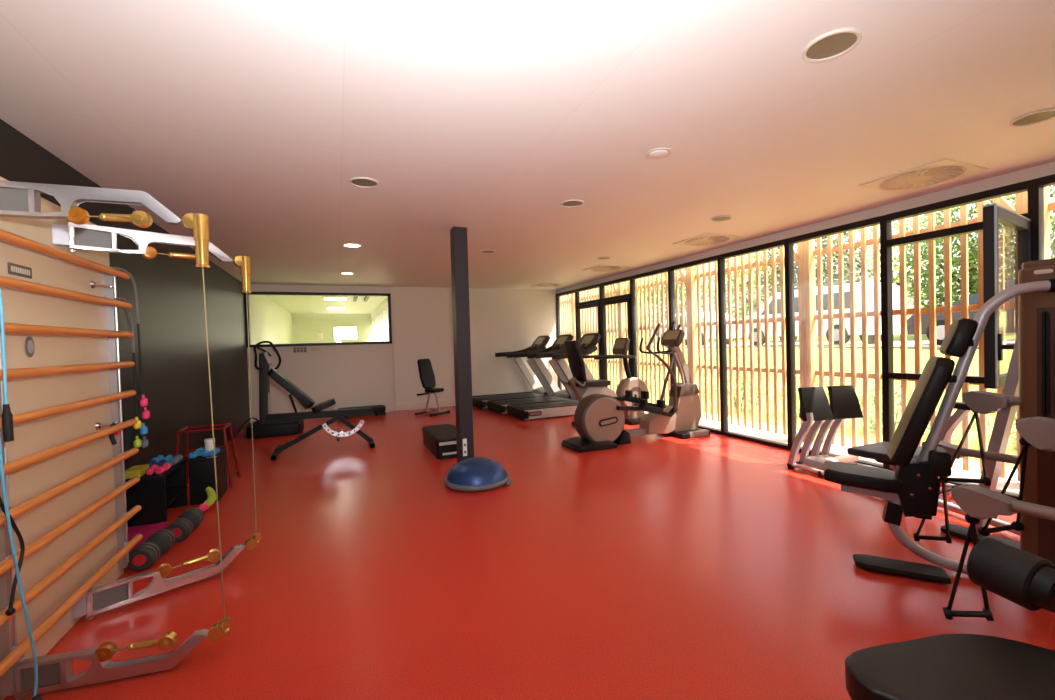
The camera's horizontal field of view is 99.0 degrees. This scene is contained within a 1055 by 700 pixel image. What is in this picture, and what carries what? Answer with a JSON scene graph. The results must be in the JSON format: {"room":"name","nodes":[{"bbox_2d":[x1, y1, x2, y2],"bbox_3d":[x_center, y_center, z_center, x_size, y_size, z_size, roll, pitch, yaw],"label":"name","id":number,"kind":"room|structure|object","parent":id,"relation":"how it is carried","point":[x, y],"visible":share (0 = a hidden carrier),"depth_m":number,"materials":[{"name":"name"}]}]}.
{"room":"gym","nodes":[
{"label":"gym","id":0,"kind":"room"},
{"bbox_2d":[0,119,292,476],"bbox_3d":[-4.772,0.032,6.994,0.200,2.737,22.600,-2,1,-23],"label":"wall","id":1,"kind":"structure","parent":0,"point":[170,291],"depth_m":4.73,"materials":[{"name":"paint"}]},
{"bbox_2d":[0,176,260,699],"bbox_3d":[-1.984,0.332,2.087,1.088,2.172,1.945,-2,1,-23],"label":"trainer","id":2,"kind":"object","parent":1,"relation":"attached to","point":[66,487],"visible":1,"depth_m":2.16,"materials":[{"name":"wood"}]},
{"bbox_2d":[0,496,24,615],"bbox_3d":[-2.014,0.726,1.743,0.027,0.605,0.182,-2,1,-28],"label":"tube","id":3,"kind":"object","parent":2,"relation":"hanging from","point":[10,611],"visible":0.91,"depth_m":1.77,"materials":[{"name":"black rubber"}]},
{"bbox_2d":[11,266,29,274],"bbox_3d":[-2.265,-0.354,2.013,0.001,0.024,0.130,-2,1,-23],"label":"print","id":4,"kind":"object","parent":2,"relation":"attached to","point":[15,270],"depth_m":2.01,"materials":[{"name":"paper"}]},
{"bbox_2d":[0,287,42,699],"bbox_3d":[-1.953,0.545,1.693,0.068,1.746,0.189,-2,1,0],"label":"rope","id":5,"kind":"object","parent":2,"relation":"hanging from","point":[7,416],"visible":1,"depth_m":1.69,"materials":[{"name":"fabric"}]},
{"bbox_2d":[109,422,120,444],"bbox_3d":[-2.463,0.496,2.685,0.040,0.131,0.082,-2,1,-23],"label":"band","id":6,"kind":"object","parent":2,"relation":"hanging from","point":[111,436],"visible":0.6,"depth_m":2.66,"materials":[{"name":"plastic"}]},
{"bbox_2d":[122,412,134,468],"bbox_3d":[-2.660,0.604,2.955,0.105,0.415,0.207,-2,1,-23],"label":"bundle","id":7,"kind":"object","parent":2,"relation":"hanging from","point":[128,433],"visible":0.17,"depth_m":2.98,"materials":[{"name":"black rubber"}]},
{"bbox_2d":[113,298,147,434],"bbox_3d":[-2.529,0.124,2.878,0.042,0.893,0.331,-2,1,-23],"label":"tube","id":8,"kind":"object","parent":2,"relation":"hanging from","point":[143,430],"visible":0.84,"depth_m":2.94,"materials":[{"name":"grey plastic"}]},
{"bbox_2d":[112,267,149,418],"bbox_3d":[-2.508,-0.026,2.861,0.045,0.971,0.289,-2,1,-16],"label":"tube","id":9,"kind":"object","parent":2,"relation":"hanging from","point":[143,401],"visible":0.99,"depth_m":2.95,"materials":[{"name":"grey plastic"}]},
{"bbox_2d":[120,298,148,447],"bbox_3d":[-2.559,0.174,2.909,0.047,0.993,0.391,-2,1,-23],"label":"tube","id":10,"kind":"object","parent":2,"relation":"hanging from","point":[144,443],"visible":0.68,"depth_m":2.96,"materials":[{"name":"grey plastic"}]},
{"bbox_2d":[266,295,386,313],"bbox_3d":[-5.908,-1.474,13.631,3.374,0.120,9.670,-2,1,-23],"label":"ceiling","id":11,"kind":"structure","parent":0,"point":[294,304],"depth_m":13.93,"materials":[{"name":"paint"}]},
{"bbox_2d":[323,297,347,299],"bbox_3d":[-5.177,-1.388,12.132,0.600,0.035,0.600,-2,1,-23],"label":"recessed light","id":12,"kind":"object","parent":11,"relation":"in","point":[324,298],"visible":1,"depth_m":11.98,"materials":[{"name":"white"}]},
{"bbox_2d":[324,298,345,299],"bbox_3d":[-5.177,-1.375,12.133,0.540,0.009,0.540,-2,1,-23],"label":"diffuser","id":13,"kind":"object","parent":12,"relation":"attached to","point":[324,298],"depth_m":12.10,"materials":[{"name":"white"}]},
{"bbox_2d":[326,307,344,308],"bbox_3d":[-6.501,-1.411,15.264,0.600,0.035,0.600,-2,1,-23],"label":"recessed light","id":14,"kind":"object","parent":11,"relation":"in","point":[326,307],"visible":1,"depth_m":15.05,"materials":[{"name":"white"}]},
{"bbox_2d":[292,314,372,343],"bbox_3d":[-7.695,-0.101,18.108,3.074,2.737,0.150,-2,1,-23],"label":"wall","id":15,"kind":"structure","parent":0,"point":[305,327],"depth_m":17.90,"materials":[{"name":"paint"}]},
{"bbox_2d":[317,333,322,338],"bbox_3d":[-8.201,-0.547,17.793,0.220,0.230,0.030,-2,1,-23],"label":"wall box","id":16,"kind":"object","parent":15,"relation":"attached to","point":[319,335],"visible":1,"depth_m":17.78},
{"bbox_2d":[333,326,357,339],"bbox_3d":[-7.330,-0.674,18.138,0.900,0.540,0.070,-2,1,-23],"label":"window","id":17,"kind":"structure","parent":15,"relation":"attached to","point":[339,333],"depth_m":18.11,"materials":[{"name":"white"}]},
{"bbox_2d":[371,299,388,341],"bbox_3d":[-4.465,-0.117,14.196,0.170,2.737,9.570,-2,1,-23],"label":"wall","id":18,"kind":"structure","parent":0,"point":[379,316],"depth_m":14.97,"materials":[{"name":"white paint"}]},
{"bbox_2d":[247,284,560,422],"bbox_3d":[-2.253,-0.046,9.864,6.677,2.637,0.135,-2,1,-23],"label":"wall","id":19,"kind":"structure","parent":0,"point":[501,320],"depth_m":9.72,"materials":[{"name":"white paint"}]},
{"bbox_2d":[293,347,306,352],"bbox_3d":[-4.486,-0.004,8.882,0.250,0.120,0.006,-2,1,-23],"label":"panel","id":20,"kind":"object","parent":19,"relation":"attached to","point":[295,349],"visible":1,"depth_m":8.88,"materials":[{"name":"plastic"}]},
{"bbox_2d":[311,347,320,350],"bbox_3d":[-4.223,-0.019,8.989,0.180,0.070,0.012,-2,1,-23],"label":"switch plate","id":21,"kind":"object","parent":19,"relation":"attached to","point":[312,348],"visible":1,"depth_m":8.98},
{"bbox_2d":[245,291,391,347],"bbox_3d":[-4.124,-0.621,9.071,2.644,1.060,0.130,-2,1,-23],"label":"window","id":22,"kind":"structure","parent":19,"relation":"in","point":[252,292],"depth_m":8.98,"materials":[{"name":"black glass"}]},
{"bbox_2d":[395,399,454,410],"bbox_3d":[-1.013,1.149,10.315,3.885,0.160,0.015,-2,1,-23],"label":"baseboard","id":23,"kind":"structure","parent":19,"relation":"attached to","point":[448,402],"depth_m":9.77,"materials":[{"name":"white paint"}]},
{"bbox_2d":[450,226,473,462],"bbox_3d":[-0.709,0.006,4.890,0.150,2.637,0.160,-2,1,-23],"label":"column","id":24,"kind":"structure","parent":0,"point":[458,244],"depth_m":4.82,"materials":[{"name":"metal"}]},
{"bbox_2d":[463,439,466,455],"bbox_3d":[-0.670,1.043,4.820,0.045,0.185,0.013,-2,1,-23],"label":"power socket","id":25,"kind":"object","parent":24,"relation":"attached to","point":[464,440],"visible":1,"depth_m":4.82,"materials":[{"name":"white plastic"}]},
{"bbox_2d":[0,0,1054,289],"bbox_3d":[0.179,-1.391,3.773,6.907,0.150,13.230,-2,1,-23],"label":"ceiling","id":26,"kind":"structure","parent":0,"point":[257,118],"depth_m":2.46,"materials":[{"name":"paint"}]},
{"bbox_2d":[343,243,360,247],"bbox_3d":[-2.143,-1.277,5.501,0.215,0.011,0.215,-2,1,-23],"label":"recessed light","id":27,"kind":"object","parent":26,"relation":"in","point":[351,245],"visible":1,"depth_m":5.50,"materials":[{"name":"beige"}]},
{"bbox_2d":[349,177,378,187],"bbox_3d":[-1.233,-1.262,3.400,0.215,0.011,0.215,-2,1,-23],"label":"recessed light","id":28,"kind":"object","parent":26,"relation":"in","point":[362,182],"visible":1,"depth_m":3.39,"materials":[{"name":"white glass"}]},
{"bbox_2d":[480,250,495,253],"bbox_3d":[-0.536,-1.335,6.115,0.215,0.011,0.215,-2,1,-23],"label":"recessed light","id":29,"kind":"object","parent":26,"relation":"in","point":[481,251],"visible":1,"depth_m":6.11,"materials":[{"name":"white plastic"}]},
{"bbox_2d":[531,283,566,286],"bbox_3d":[0.465,-1.437,9.957,0.600,0.021,0.600,-2,1,-23],"label":"ceiling vent","id":30,"kind":"object","parent":26,"relation":"in","point":[539,284],"visible":1,"depth_m":9.92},
{"bbox_2d":[560,199,583,207],"bbox_3d":[0.404,-1.322,4.070,0.215,0.011,0.215,-2,1,-23],"label":"recessed light","id":31,"kind":"object","parent":26,"relation":"in","point":[573,203],"visible":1,"depth_m":4.07,"materials":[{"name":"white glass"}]},
{"bbox_2d":[597,257,610,259],"bbox_3d":[1.164,-1.399,6.866,0.215,0.011,0.215,-2,1,-23],"label":"recessed light","id":32,"kind":"object","parent":26,"relation":"in","point":[598,258],"visible":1,"depth_m":6.88,"materials":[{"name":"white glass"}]},
{"bbox_2d":[583,265,629,271],"bbox_3d":[1.371,-1.422,7.865,0.600,0.021,0.600,-2,1,-23],"label":"ceiling vent","id":33,"kind":"object","parent":26,"relation":"in","point":[603,268],"visible":1,"depth_m":7.79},
{"bbox_2d":[645,148,671,159],"bbox_3d":[0.880,-1.311,3.022,0.175,0.022,0.175,-2,1,-23],"label":"smoke detector","id":34,"kind":"object","parent":26,"relation":"attached to","point":[658,153],"visible":1,"depth_m":3.00,"materials":[{"name":"white paint"}]},
{"bbox_2d":[673,233,742,246],"bbox_3d":[2.310,-1.409,5.798,0.600,0.021,0.600,-2,1,-23],"label":"ceiling vent","id":35,"kind":"object","parent":26,"relation":"in","point":[707,239],"visible":1,"depth_m":5.73,"materials":[{"name":"metal"}]},
{"bbox_2d":[711,215,732,221],"bbox_3d":[2.041,-1.382,4.740,0.215,0.011,0.215,-2,1,-23],"label":"recessed light","id":36,"kind":"object","parent":26,"relation":"in","point":[725,217],"visible":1,"depth_m":4.74,"materials":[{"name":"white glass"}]},
{"bbox_2d":[802,28,861,61],"bbox_3d":[1.306,-1.306,1.938,0.215,0.011,0.215,-2,1,-23],"label":"recessed light","id":37,"kind":"object","parent":26,"relation":"in","point":[831,45],"visible":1,"depth_m":1.93,"materials":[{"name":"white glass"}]},
{"bbox_2d":[858,158,988,193],"bbox_3d":[3.186,-1.392,3.649,0.600,0.021,0.600,-2,1,-23],"label":"ceiling vent","id":38,"kind":"object","parent":26,"relation":"in","point":[946,169],"visible":1,"depth_m":3.59,"materials":[{"name":"metal"}]},
{"bbox_2d":[1009,108,1054,126],"bbox_3d":[2.998,-1.369,2.658,0.215,0.011,0.215,-2,1,-23],"label":"recessed light","id":39,"kind":"object","parent":26,"relation":"in","point":[1036,117],"visible":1,"depth_m":2.66,"materials":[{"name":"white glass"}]},
{"bbox_2d":[4,405,1054,699],"bbox_3d":[0.244,1.379,3.821,6.877,0.120,13.230,-2,1,-23],"label":"floor","id":40,"kind":"structure","parent":0,"point":[653,566],"depth_m":2.60,"materials":[{"name":"red plastic"}]},
{"bbox_2d":[127,522,167,566],"bbox_3d":[-2.853,1.394,3.212,0.280,0.050,0.680,-2,1,-23],"label":"exercise mat","id":41,"kind":"object","parent":40,"relation":"on","point":[147,530],"visible":0.18,"depth_m":3.41,"materials":[{"name":"rubber"}]},
{"bbox_2d":[128,529,175,570],"bbox_3d":[-2.524,1.338,3.031,0.151,0.151,0.354,-2,1,-18],"label":"dumbbell","id":42,"kind":"object","parent":40,"relation":"on","point":[147,553],"visible":0.98,"depth_m":2.92,"materials":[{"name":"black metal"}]},
{"bbox_2d":[125,459,186,526],"bbox_3d":[-3.112,1.206,3.802,0.274,0.420,0.570,-2,1,-23],"label":"shelf","id":43,"kind":"object","parent":40,"relation":"on","point":[155,493],"visible":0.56,"depth_m":3.57,"materials":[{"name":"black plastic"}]},
{"bbox_2d":[125,464,148,478],"bbox_3d":[-3.127,0.971,3.603,0.105,0.056,0.200,-2,1,-23],"label":"mat","id":44,"kind":"object","parent":43,"relation":"on","point":[137,470],"visible":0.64,"depth_m":3.54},
{"bbox_2d":[144,460,156,467],"bbox_3d":[-3.190,0.968,3.805,0.058,0.058,0.152,-2,1,-23],"label":"weight","id":45,"kind":"object","parent":43,"relation":"on","point":[151,462],"visible":0.57,"depth_m":3.82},
{"bbox_2d":[145,465,158,474],"bbox_3d":[-3.024,0.967,3.631,0.058,0.058,0.152,-2,1,-26],"label":"weight","id":46,"kind":"object","parent":43,"relation":"on","point":[151,470],"visible":0.92,"depth_m":3.57,"materials":[{"name":"pink plastic"}]},
{"bbox_2d":[152,455,163,461],"bbox_3d":[-3.256,0.967,3.961,0.058,0.058,0.152,-2,1,-19],"label":"weight","id":47,"kind":"object","parent":43,"relation":"on","point":[160,457],"visible":0.6,"depth_m":3.98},
{"bbox_2d":[153,459,166,466],"bbox_3d":[-3.101,0.966,3.799,0.058,0.058,0.152,-2,1,-16],"label":"weight","id":48,"kind":"object","parent":43,"relation":"on","point":[161,462],"visible":0.6,"depth_m":3.79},
{"bbox_2d":[155,463,170,473],"bbox_3d":[-2.958,0.964,3.653,0.058,0.058,0.152,-2,1,-19],"label":"weight","id":49,"kind":"object","parent":43,"relation":"on","point":[164,467],"visible":1,"depth_m":3.61,"materials":[{"name":"pink plastic"}]},
{"bbox_2d":[163,455,172,460],"bbox_3d":[-3.171,0.964,3.965,0.058,0.058,0.152,-2,1,-25],"label":"weight","id":50,"kind":"object","parent":43,"relation":"on","point":[168,457],"visible":0.6,"depth_m":3.98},
{"bbox_2d":[164,458,177,466],"bbox_3d":[-3.028,0.963,3.819,0.058,0.058,0.152,-2,1,-19],"label":"weight","id":51,"kind":"object","parent":43,"relation":"on","point":[172,462],"visible":0.71,"depth_m":3.84,"materials":[{"name":"plastic"}]},
{"bbox_2d":[173,454,182,463],"bbox_3d":[-3.094,0.962,3.975,0.058,0.058,0.152,-2,1,-25],"label":"weight","id":52,"kind":"object","parent":43,"relation":"on","point":[178,457],"visible":0.73,"depth_m":3.99,"materials":[{"name":"plastic"}]},
{"bbox_2d":[166,508,203,542],"bbox_3d":[-2.616,1.333,3.442,0.151,0.151,0.354,-2,1,-19],"label":"dumbbell","id":53,"kind":"object","parent":40,"relation":"on","point":[191,518],"visible":0.91,"depth_m":3.35,"materials":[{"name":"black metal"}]},
{"bbox_2d":[197,487,215,511],"bbox_3d":[-2.809,1.314,3.944,0.107,0.169,0.275,-2,1,-15],"label":"weight","id":54,"kind":"object","parent":40,"relation":"on","point":[211,495],"visible":0.76,"depth_m":3.96,"materials":[{"name":"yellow plastic"}]},
{"bbox_2d":[187,449,226,504],"bbox_3d":[-3.030,1.195,4.281,0.230,0.418,0.380,-2,1,-23],"label":"box","id":55,"kind":"object","parent":40,"relation":"on","point":[201,469],"visible":0.84,"depth_m":4.12,"materials":[{"name":"black plastic"}]},
{"bbox_2d":[189,451,209,458],"bbox_3d":[-3.017,0.961,4.139,0.152,0.058,0.058,-2,1,-30],"label":"weight","id":56,"kind":"object","parent":55,"relation":"on","point":[204,453],"visible":0.98,"depth_m":4.13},
{"bbox_2d":[194,447,204,452],"bbox_3d":[-3.107,0.962,4.263,0.058,0.058,0.152,-2,1,-19],"label":"weight","id":57,"kind":"object","parent":55,"relation":"on","point":[201,449],"visible":0.71,"depth_m":4.28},
{"bbox_2d":[204,438,214,450],"bbox_3d":[-3.030,0.918,4.295,0.086,0.140,0.086,-2,1,-23],"label":"plastic tub","id":58,"kind":"object","parent":55,"relation":"on","point":[208,442],"visible":0.66,"depth_m":4.26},
{"bbox_2d":[208,448,219,456],"bbox_3d":[-2.939,0.958,4.226,0.058,0.058,0.152,-2,1,-19],"label":"weight","id":59,"kind":"object","parent":55,"relation":"on","point":[217,450],"visible":0.83,"depth_m":4.17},
{"bbox_2d":[175,423,239,487],"bbox_3d":[-3.315,1.099,4.665,0.496,0.615,0.405,-2,1,-23],"label":"step stool","id":60,"kind":"object","parent":40,"relation":"on","point":[185,430],"visible":0.8,"depth_m":4.69,"materials":[{"name":"red paint"}]},
{"bbox_2d":[234,341,303,438],"bbox_3d":[-4.227,0.609,7.359,0.940,1.518,0.820,-2,1,-23],"label":"exercise machine","id":61,"kind":"object","parent":40,"relation":"on","point":[261,428],"visible":0.91,"depth_m":7.24,"materials":[{"name":"black plastic"}]},
{"bbox_2d":[266,368,374,460],"bbox_3d":[-2.799,0.788,6.119,1.315,1.147,0.640,-2,1,-23],"label":"weight bench","id":62,"kind":"object","parent":40,"relation":"on","point":[303,398],"visible":1,"depth_m":6.02,"materials":[{"name":"black leather"}]},
{"bbox_2d":[337,405,385,417],"bbox_3d":[-3.332,1.234,9.034,0.910,0.170,0.380,-2,1,-23],"label":"step platform","id":63,"kind":"object","parent":40,"relation":"on","point":[379,410],"visible":0.57,"depth_m":9.00,"materials":[{"name":"black plastic"}]},
{"bbox_2d":[415,359,449,416],"bbox_3d":[-1.906,0.727,8.949,0.487,1.104,0.600,-1,1,35],"label":"chair","id":64,"kind":"object","parent":40,"relation":"on","point":[427,377],"visible":1,"depth_m":8.94,"materials":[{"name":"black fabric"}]},
{"bbox_2d":[422,424,456,458],"bbox_3d":[-1.098,1.194,5.968,0.420,0.242,1.067,-2,1,-23],"label":"step platform","id":65,"kind":"object","parent":40,"relation":"on","point":[441,440],"visible":0.73,"depth_m":5.62,"materials":[{"name":"black plastic"}]},
{"bbox_2d":[444,457,511,491],"bbox_3d":[-0.508,1.209,4.495,0.650,0.237,0.650,-2,1,-23],"label":"trainer","id":66,"kind":"object","parent":40,"relation":"on","point":[475,474],"visible":1,"depth_m":4.29,"materials":[{"name":"rubber"}]},
{"bbox_2d":[472,335,552,408],"bbox_3d":[-0.221,0.442,10.138,2.010,1.510,0.855,-2,1,-23],"label":"treadmill","id":67,"kind":"object","parent":40,"relation":"on","point":[480,401],"visible":0.66,"depth_m":10.11,"materials":[{"name":"plastic"}]},
{"bbox_2d":[531,386,546,394],"bbox_3d":[0.457,0.989,10.433,0.570,0.230,0.740,-2,1,-23],"label":"hood","id":68,"kind":"object","parent":67,"relation":"attached to","point":[537,390],"depth_m":10.41,"materials":[{"name":"plastic"}]},
{"bbox_2d":[487,334,576,413],"bbox_3d":[0.228,0.444,9.383,2.010,1.510,0.855,-2,1,-23],"label":"treadmill","id":69,"kind":"object","parent":40,"relation":"on","point":[497,405],"visible":0.68,"depth_m":9.40,"materials":[{"name":"plastic"}]},
{"bbox_2d":[552,389,570,397],"bbox_3d":[0.906,0.991,9.679,0.570,0.230,0.740,-2,1,-23],"label":"hood","id":70,"kind":"object","parent":69,"relation":"attached to","point":[558,393],"depth_m":9.68,"materials":[{"name":"plastic"}]},
{"bbox_2d":[507,333,600,419],"bbox_3d":[0.676,0.446,8.633,2.010,1.510,0.855,-2,1,-23],"label":"treadmill","id":71,"kind":"object","parent":40,"relation":"on","point":[588,342],"visible":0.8,"depth_m":8.39,"materials":[{"name":"plastic"}]},
{"bbox_2d":[559,338,647,425],"bbox_3d":[1.310,0.513,7.343,1.510,1.412,0.592,-2,1,-23],"label":"exercise bike","id":72,"kind":"object","parent":40,"relation":"on","point":[582,387],"visible":0.82,"depth_m":7.24,"materials":[{"name":"grey plastic"}]},
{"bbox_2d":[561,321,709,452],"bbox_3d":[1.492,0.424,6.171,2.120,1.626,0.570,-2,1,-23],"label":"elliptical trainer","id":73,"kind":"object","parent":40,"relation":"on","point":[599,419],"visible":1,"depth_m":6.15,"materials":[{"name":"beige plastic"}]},
{"bbox_2d":[787,385,1019,535],"bbox_3d":[3.176,0.800,3.820,1.066,0.870,1.987,-2,1,-23],"label":"press","id":74,"kind":"object","parent":40,"relation":"on","point":[844,402],"visible":0.52,"depth_m":4.55,"materials":[{"name":"grey metal"}]},
{"bbox_2d":[823,258,1054,620],"bbox_3d":[2.578,0.402,2.384,1.387,1.755,1.606,-2,1,-23],"label":"machine","id":75,"kind":"object","parent":40,"relation":"on","point":[913,490],"visible":0.94,"depth_m":2.50,"materials":[{"name":"silver metal"}]},
{"bbox_2d":[845,538,1054,699],"bbox_3d":[1.460,0.969,1.076,1.170,0.737,0.695,-2,1,-23],"label":"machine","id":76,"kind":"object","parent":40,"relation":"on","point":[943,666],"visible":1,"depth_m":1.16,"materials":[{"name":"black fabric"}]},
{"bbox_2d":[556,161,1054,293],"bbox_3d":[3.383,-0.117,5.192,0.250,2.637,12.930,-2,1,-23],"label":"wall","id":77,"kind":"structure","parent":0,"point":[1047,169],"depth_m":4.57,"materials":[{"name":"white paint"}]},
{"bbox_2d":[556,289,579,389],"bbox_3d":[0.956,-0.101,10.616,0.090,2.533,1.049,-2,1,-23],"label":"window","id":78,"kind":"structure","parent":77,"relation":"in","point":[577,300],"depth_m":11.02,"materials":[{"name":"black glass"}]},
{"bbox_2d":[576,283,604,379],"bbox_3d":[1.354,-0.094,9.659,0.102,2.533,1.042,-2,1,-23],"label":"window","id":79,"kind":"structure","parent":77,"relation":"in","point":[593,303],"depth_m":9.32,"materials":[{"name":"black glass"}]},
{"bbox_2d":[601,276,637,386],"bbox_3d":[1.721,-0.085,8.694,0.179,2.533,1.042,-2,1,-23],"label":"window","id":80,"kind":"structure","parent":77,"relation":"in","point":[630,298],"depth_m":8.30,"materials":[{"name":"black plastic"}]},
{"bbox_2d":[631,267,676,414],"bbox_3d":[2.163,-0.080,7.760,0.090,2.533,1.042,-2,1,-23],"label":"window","id":81,"kind":"structure","parent":77,"relation":"in","point":[671,285],"depth_m":7.28,"materials":[{"name":"black metal"}]},
{"bbox_2d":[670,255,727,434],"bbox_3d":[2.566,-0.073,6.809,0.090,2.533,1.042,-2,1,-23],"label":"window","id":82,"kind":"structure","parent":77,"relation":"in","point":[720,262],"depth_m":6.34,"materials":[{"name":"black metal"}]},
{"bbox_2d":[720,238,796,449],"bbox_3d":[2.968,-0.066,5.858,0.090,2.533,1.042,-2,1,-23],"label":"window","id":83,"kind":"structure","parent":77,"relation":"in","point":[788,247],"depth_m":5.39,"materials":[{"name":"black metal"}]},
{"bbox_2d":[788,215,893,469],"bbox_3d":[3.370,-0.059,4.907,0.090,2.533,1.042,-2,1,-23],"label":"window","id":84,"kind":"structure","parent":77,"relation":"in","point":[885,226],"depth_m":4.44,"materials":[{"name":"black metal"}]},
{"bbox_2d":[886,178,1043,499],"bbox_3d":[3.664,-0.042,3.615,0.739,2.533,1.549,-1,1,18],"label":"window","id":85,"kind":"structure","parent":77,"relation":"in","point":[1029,226],"depth_m":3.45,"materials":[{"name":"black metal"}]},
{"bbox_2d":[1038,174,1054,186],"bbox_3d":[4.174,-0.045,3.006,0.090,2.533,1.042,-2,1,-23],"label":"window","id":86,"kind":"structure","parent":77,"relation":"in","point":[1049,180],"depth_m":3.40,"materials":[{"name":"black metal"}]},
{"label":"outside","id":87,"kind":"structure","parent":0,"visible":0},
{"bbox_2d":[582,316,1015,343],"bbox_3d":[29.988,-1.889,32.208,39.600,2.400,90.000,-2,1,-23],"label":"bank","id":88,"kind":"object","parent":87,"point":[1008,336],"depth_m":20.77,"materials":[{"name":"green plant"}]},
{"bbox_2d":[597,280,651,326],"bbox_3d":[10.103,-4.859,47.699,5.843,8.296,6.800,-2,1,-23],"label":"tree","id":89,"kind":"object","parent":88,"relation":"on","point":[639,280],"visible":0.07,"depth_m":46.90,"materials":[{"name":"green plant"}]},
{"bbox_2d":[607,277,656,327],"bbox_3d":[8.648,-3.912,38.359,4.822,6.853,5.592,-2,1,-23],"label":"tree","id":90,"kind":"object","parent":88,"relation":"on","point":[646,277],"visible":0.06,"depth_m":37.71,"materials":[{"name":"green plant"}]},
{"bbox_2d":[643,265,708,323],"bbox_3d":[10.444,-3.558,31.568,4.481,6.310,5.190,-2,1,-23],"label":"tree","id":91,"kind":"object","parent":88,"relation":"on","point":[701,285],"visible":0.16,"depth_m":31.00,"materials":[{"name":"green plant"}]},
{"bbox_2d":[708,248,796,318],"bbox_3d":[13.675,-3.694,27.737,4.547,6.546,5.278,-2,1,-23],"label":"tree","id":92,"kind":"object","parent":88,"relation":"on","point":[761,253],"visible":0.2,"depth_m":27.27,"materials":[{"name":"green plant"}]},
{"bbox_2d":[760,231,867,301],"bbox_3d":[13.355,-3.186,21.471,4.004,5.796,4.700,-2,1,-23],"label":"tree","id":93,"kind":"object","parent":88,"relation":"on","point":[857,254],"visible":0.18,"depth_m":20.59,"materials":[{"name":"green plant"}]},
{"bbox_2d":[816,207,974,307],"bbox_3d":[19.780,-4.979,24.653,6.129,8.878,7.103,-2,1,-23],"label":"tree","id":94,"kind":"object","parent":88,"relation":"on","point":[896,279],"visible":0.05,"depth_m":24.06,"materials":[{"name":"green plant"}]},
{"bbox_2d":[895,195,1054,307],"bbox_3d":[17.056,-3.292,17.219,4.169,5.961,4.724,-2,1,-23],"label":"tree","id":95,"kind":"object","parent":88,"relation":"on","point":[1010,257],"visible":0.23,"depth_m":17.09,"materials":[{"name":"green plant"}]},
{"bbox_2d":[1005,185,1054,267],"bbox_3d":[22.021,-4.669,16.847,5.794,8.433,6.794,-2,1,-32],"label":"tree","id":96,"kind":"object","parent":88,"relation":"on","point":[1051,189],"visible":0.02,"depth_m":17.75,"materials":[{"name":"green plant"}]},
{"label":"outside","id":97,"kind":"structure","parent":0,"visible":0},
{"bbox_2d":[562,344,1016,467],"bbox_3d":[1.514,0.446,22.358,7.850,1.150,80.000,-2,1,-23],"label":"lawn","id":98,"kind":"structure","parent":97,"point":[974,367],"depth_m":9.49,"materials":[{"name":"green plant"}]},
{"bbox_2d":[637,365,658,391],"bbox_3d":[2.897,0.756,11.432,0.795,0.884,1.254,-2,1,-23],"label":"shrub","id":99,"kind":"object","parent":98,"relation":"on","point":[637,365],"visible":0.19,"depth_m":11.24,"materials":[{"name":"green plant"}]},
{"bbox_2d":[681,368,716,399],"bbox_3d":[3.763,0.752,9.860,0.800,0.907,1.203,-2,1,-23],"label":"shrub","id":100,"kind":"object","parent":98,"relation":"on","point":[703,380],"visible":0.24,"depth_m":9.72,"materials":[{"name":"green plant"}]},
{"bbox_2d":[714,372,765,409],"bbox_3d":[4.030,0.821,8.528,0.732,0.804,1.232,-2,1,-23],"label":"shrub","id":101,"kind":"object","parent":98,"relation":"on","point":[734,377],"visible":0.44,"depth_m":8.41,"materials":[{"name":"green plant"}]},
{"bbox_2d":[778,374,839,413],"bbox_3d":[4.722,0.791,7.402,0.755,0.868,1.252,-2,1,-23],"label":"shrub","id":102,"kind":"object","parent":98,"relation":"on","point":[798,380],"visible":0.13,"depth_m":7.48,"materials":[{"name":"green plant"}]},
{"bbox_2d":[857,385,940,432],"bbox_3d":[4.996,0.850,6.187,0.785,0.782,1.233,-2,1,-23],"label":"shrub","id":103,"kind":"object","parent":98,"relation":"on","point":[860,398],"visible":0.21,"depth_m":6.22,"materials":[{"name":"green plant"}]},
{"bbox_2d":[961,391,1016,449],"bbox_3d":[5.613,0.802,5.047,0.783,0.886,1.136,-2,1,-23],"label":"shrub","id":104,"kind":"object","parent":98,"relation":"on","point":[1011,439],"visible":0.1,"depth_m":5.15,"materials":[{"name":"green plant"}]},
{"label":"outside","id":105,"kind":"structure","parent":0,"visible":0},
{"bbox_2d":[562,387,1019,493],"bbox_3d":[1.310,1.243,11.421,1.087,0.195,32.000,-2,1,-23],"label":"terrace","id":106,"kind":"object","parent":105,"point":[957,472],"depth_m":5.60,"materials":[{"name":"concrete"}]},
{"bbox_2d":[560,186,1054,481],"bbox_3d":[2.713,-0.306,8.001,0.130,2.955,21.371,-2,1,-23],"label":"screen","id":107,"kind":"object","parent":106,"relation":"on","point":[804,256],"visible":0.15,"depth_m":5.76,"materials":[{"name":"brown wood"}]},
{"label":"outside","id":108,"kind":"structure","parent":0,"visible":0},
{"bbox_2d":[596,339,1015,349],"bbox_3d":[7.742,-0.109,24.987,7.300,0.400,80.000,-2,1,-23],"label":"car park","id":109,"kind":"structure","parent":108,"point":[924,343],"depth_m":14.70,"materials":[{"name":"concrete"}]},
{"bbox_2d":[652,312,734,344],"bbox_3d":[7.636,-0.963,20.919,1.810,1.470,4.200,-2,1,-23],"label":"car","id":110,"kind":"object","parent":109,"relation":"on","point":[685,316],"visible":0.2,"depth_m":19.40,"materials":[{"name":"white paint"}]},
{"bbox_2d":[739,282,899,345],"bbox_3d":[9.652,-1.097,15.364,1.810,1.840,4.600,-2,1,-23],"label":"van","id":111,"kind":"object","parent":109,"relation":"on","point":[896,289],"visible":0.35,"depth_m":13.69,"materials":[{"name":"white paint"}]},
{"bbox_2d":[907,280,1015,344],"bbox_3d":[11.741,-0.876,10.441,1.810,1.470,4.300,-2,1,-23],"label":"car","id":112,"kind":"object","parent":109,"relation":"on","point":[1010,314],"visible":0.21,"depth_m":11.12,"materials":[{"name":"paint"}]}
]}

